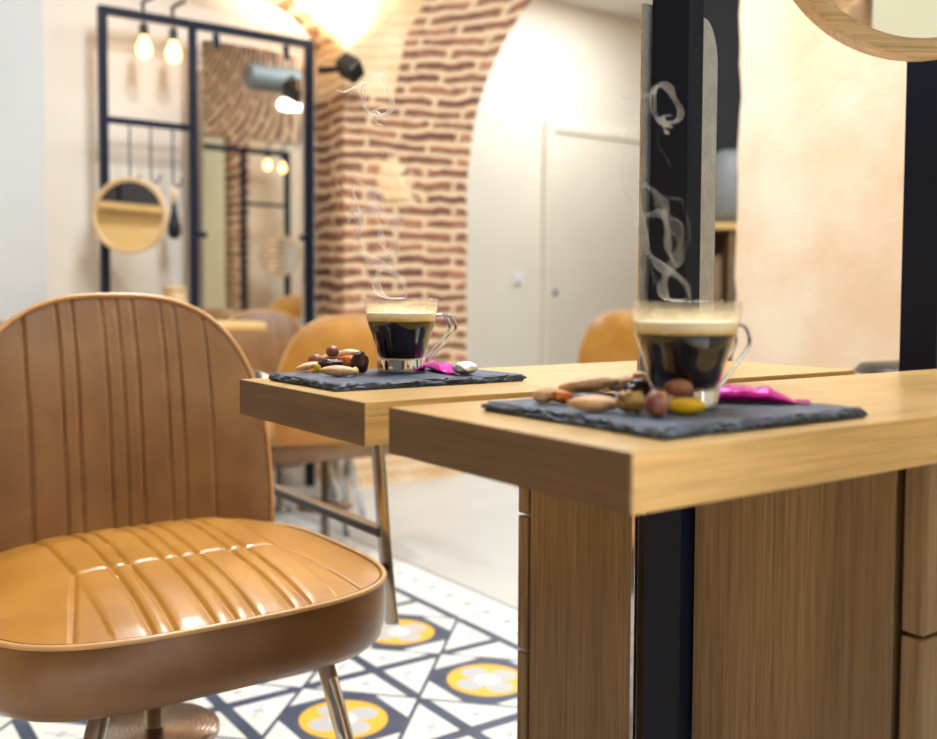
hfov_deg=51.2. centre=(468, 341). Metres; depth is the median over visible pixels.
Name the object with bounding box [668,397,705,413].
candy
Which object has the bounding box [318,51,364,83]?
wall spotlight
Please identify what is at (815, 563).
table
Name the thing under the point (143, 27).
socket
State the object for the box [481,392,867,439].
tray
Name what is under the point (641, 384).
raisin
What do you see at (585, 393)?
chocolate piece
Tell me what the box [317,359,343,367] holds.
raisin
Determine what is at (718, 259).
storage box
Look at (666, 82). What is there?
steam
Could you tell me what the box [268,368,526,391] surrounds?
tray
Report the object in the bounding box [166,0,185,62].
pendant bulb
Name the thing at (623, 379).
almond
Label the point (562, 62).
wall
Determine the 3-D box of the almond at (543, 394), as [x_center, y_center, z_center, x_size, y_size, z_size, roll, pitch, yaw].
[0.057,0.039,0.715,0.022,0.012,0.013,0,3,-14]
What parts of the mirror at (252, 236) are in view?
post, round mirror, post, mirror frame, post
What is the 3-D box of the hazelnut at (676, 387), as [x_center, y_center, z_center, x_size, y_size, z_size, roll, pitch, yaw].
[0.142,0.031,0.663,0.020,0.012,0.012,0,3,0]
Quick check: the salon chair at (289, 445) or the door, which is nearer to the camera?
the salon chair at (289, 445)
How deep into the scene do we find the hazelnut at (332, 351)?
1.01 m
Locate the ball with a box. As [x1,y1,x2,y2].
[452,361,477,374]
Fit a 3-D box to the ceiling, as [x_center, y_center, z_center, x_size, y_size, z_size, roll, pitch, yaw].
[1.359,-2.290,2.371,7.750,0.100,8.900,-2,3,-35]
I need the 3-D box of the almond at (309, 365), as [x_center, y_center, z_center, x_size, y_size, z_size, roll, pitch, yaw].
[-0.165,0.025,1.005,0.025,0.009,0.015,0,3,-11]
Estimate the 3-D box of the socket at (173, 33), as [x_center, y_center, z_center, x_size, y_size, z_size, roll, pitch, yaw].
[-1.164,-1.214,3.856,0.034,0.048,0.034,-2,3,-35]
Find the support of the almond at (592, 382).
on the chocolate piece
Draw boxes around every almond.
[296,362,317,370]
[320,365,357,375]
[322,351,340,358]
[340,349,358,356]
[532,386,559,402]
[558,375,618,391]
[567,395,617,411]
[608,375,632,391]
[632,371,650,382]
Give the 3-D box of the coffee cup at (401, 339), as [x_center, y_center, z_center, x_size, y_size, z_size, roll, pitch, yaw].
[-0.059,-0.007,1.018,0.101,0.076,0.077,-1,3,-30]
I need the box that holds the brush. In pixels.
[168,188,180,238]
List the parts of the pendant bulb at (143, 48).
bulb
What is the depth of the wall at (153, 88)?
3.92 m
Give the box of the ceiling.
[554,0,652,20]
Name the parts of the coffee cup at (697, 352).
handle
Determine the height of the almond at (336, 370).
0.011 m
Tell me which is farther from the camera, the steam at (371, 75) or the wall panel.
the wall panel
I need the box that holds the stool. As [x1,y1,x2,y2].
[853,361,898,374]
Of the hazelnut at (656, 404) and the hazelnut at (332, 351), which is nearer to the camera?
the hazelnut at (656, 404)
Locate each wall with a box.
[43,0,315,483]
[315,0,530,487]
[466,0,640,367]
[704,0,741,152]
[732,0,906,369]
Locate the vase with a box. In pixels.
[715,150,737,222]
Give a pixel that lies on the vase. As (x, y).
(726, 200)
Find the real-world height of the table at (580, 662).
0.730 m
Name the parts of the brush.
handle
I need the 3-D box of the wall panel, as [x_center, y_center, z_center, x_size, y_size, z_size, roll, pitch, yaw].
[-2.510,-0.806,3.094,2.180,2.970,0.048,-2,3,-35]
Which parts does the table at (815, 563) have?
panel, drawer, drawer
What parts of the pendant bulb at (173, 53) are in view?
bulb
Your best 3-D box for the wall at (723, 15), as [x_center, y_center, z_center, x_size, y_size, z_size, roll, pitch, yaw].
[1.607,-0.884,5.345,1.100,2.960,0.100,0,3,0]
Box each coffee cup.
[364,298,456,372]
[630,301,751,410]
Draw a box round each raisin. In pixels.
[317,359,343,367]
[350,351,368,372]
[615,390,645,413]
[623,377,649,397]
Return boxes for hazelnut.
[308,354,322,361]
[326,345,338,357]
[644,391,668,416]
[664,379,692,396]
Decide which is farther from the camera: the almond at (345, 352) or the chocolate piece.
the almond at (345, 352)
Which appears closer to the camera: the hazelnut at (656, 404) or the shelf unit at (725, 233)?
the hazelnut at (656, 404)
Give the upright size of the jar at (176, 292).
0.120 m
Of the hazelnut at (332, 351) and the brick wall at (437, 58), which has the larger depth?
the brick wall at (437, 58)
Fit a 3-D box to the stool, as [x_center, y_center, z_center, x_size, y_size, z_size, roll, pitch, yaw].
[0.848,0.396,1.817,0.344,0.720,0.344,-2,3,-35]
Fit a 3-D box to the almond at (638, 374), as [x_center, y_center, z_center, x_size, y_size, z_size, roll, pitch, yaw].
[0.129,0.027,0.731,0.016,0.010,0.010,-1,3,-29]
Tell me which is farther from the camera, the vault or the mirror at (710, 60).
the vault
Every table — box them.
[0,318,266,332]
[240,361,853,738]
[389,369,936,738]
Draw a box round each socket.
[139,22,147,35]
[169,28,177,40]
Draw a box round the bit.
[314,364,320,372]
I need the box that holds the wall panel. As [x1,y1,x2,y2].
[0,0,46,317]
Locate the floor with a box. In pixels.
[0,473,523,738]
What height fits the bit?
0.009 m
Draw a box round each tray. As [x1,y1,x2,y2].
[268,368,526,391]
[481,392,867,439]
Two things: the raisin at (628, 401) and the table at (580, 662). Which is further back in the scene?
the table at (580, 662)
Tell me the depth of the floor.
2.34 m
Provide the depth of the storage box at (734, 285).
5.07 m
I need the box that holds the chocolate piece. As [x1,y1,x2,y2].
[571,391,615,398]
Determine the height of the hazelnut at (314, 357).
0.014 m
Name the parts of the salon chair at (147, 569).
leg, backrest, seat, seat, rail, leg, arm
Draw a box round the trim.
[541,120,639,364]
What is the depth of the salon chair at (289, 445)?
2.87 m
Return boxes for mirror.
[91,4,314,486]
[637,3,717,373]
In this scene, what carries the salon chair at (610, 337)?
on the floor
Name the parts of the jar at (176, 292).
jar lid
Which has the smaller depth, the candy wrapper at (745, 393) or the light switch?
the candy wrapper at (745, 393)
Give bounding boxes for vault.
[264,0,341,50]
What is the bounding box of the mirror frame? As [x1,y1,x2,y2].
[643,0,936,738]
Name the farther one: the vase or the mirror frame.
the vase
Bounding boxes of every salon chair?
[0,293,398,738]
[227,310,365,516]
[252,315,443,536]
[577,310,637,363]
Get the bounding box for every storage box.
[714,256,721,307]
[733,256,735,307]
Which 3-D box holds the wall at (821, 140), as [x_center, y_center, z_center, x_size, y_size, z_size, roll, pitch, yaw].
[1.685,-0.699,1.229,0.100,2.970,3.329,-2,3,-35]
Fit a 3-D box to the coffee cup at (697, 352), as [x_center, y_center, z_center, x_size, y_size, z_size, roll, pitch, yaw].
[0.164,0.008,0.703,0.101,0.076,0.077,-1,3,-34]
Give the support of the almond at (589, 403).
on the tray at (732, 416)
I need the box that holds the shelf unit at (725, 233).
[713,223,736,360]
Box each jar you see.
[163,286,186,301]
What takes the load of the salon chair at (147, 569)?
on the floor
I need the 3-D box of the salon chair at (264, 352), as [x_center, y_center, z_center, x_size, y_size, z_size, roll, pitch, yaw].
[-0.734,0.269,3.772,0.652,0.783,0.635,-2,3,-38]
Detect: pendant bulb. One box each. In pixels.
[136,0,151,58]
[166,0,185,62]
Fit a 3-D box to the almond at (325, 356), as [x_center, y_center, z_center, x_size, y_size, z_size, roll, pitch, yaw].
[-0.146,0.016,1.034,0.031,0.014,0.016,0,3,-6]
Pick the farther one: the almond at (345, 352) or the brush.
the brush
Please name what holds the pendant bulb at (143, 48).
hanging from the mirror at (252, 236)
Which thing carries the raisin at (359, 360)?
on the tray at (371, 379)
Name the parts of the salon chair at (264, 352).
backrest, leg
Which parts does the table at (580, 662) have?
drawer, drawer, drawer, panel, edge trim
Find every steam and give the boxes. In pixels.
[336,75,407,299]
[622,82,690,301]
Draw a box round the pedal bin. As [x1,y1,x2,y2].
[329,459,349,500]
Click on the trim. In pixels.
(549, 127)
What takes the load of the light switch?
attached to the wall at (562, 62)
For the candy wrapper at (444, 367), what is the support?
on the tray at (371, 379)
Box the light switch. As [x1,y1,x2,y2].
[513,272,522,283]
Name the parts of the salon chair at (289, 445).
arm, seat, seat, leg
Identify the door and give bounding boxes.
[552,132,639,364]
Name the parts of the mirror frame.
post, round mirror, post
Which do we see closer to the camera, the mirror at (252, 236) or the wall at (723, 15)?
the mirror at (252, 236)

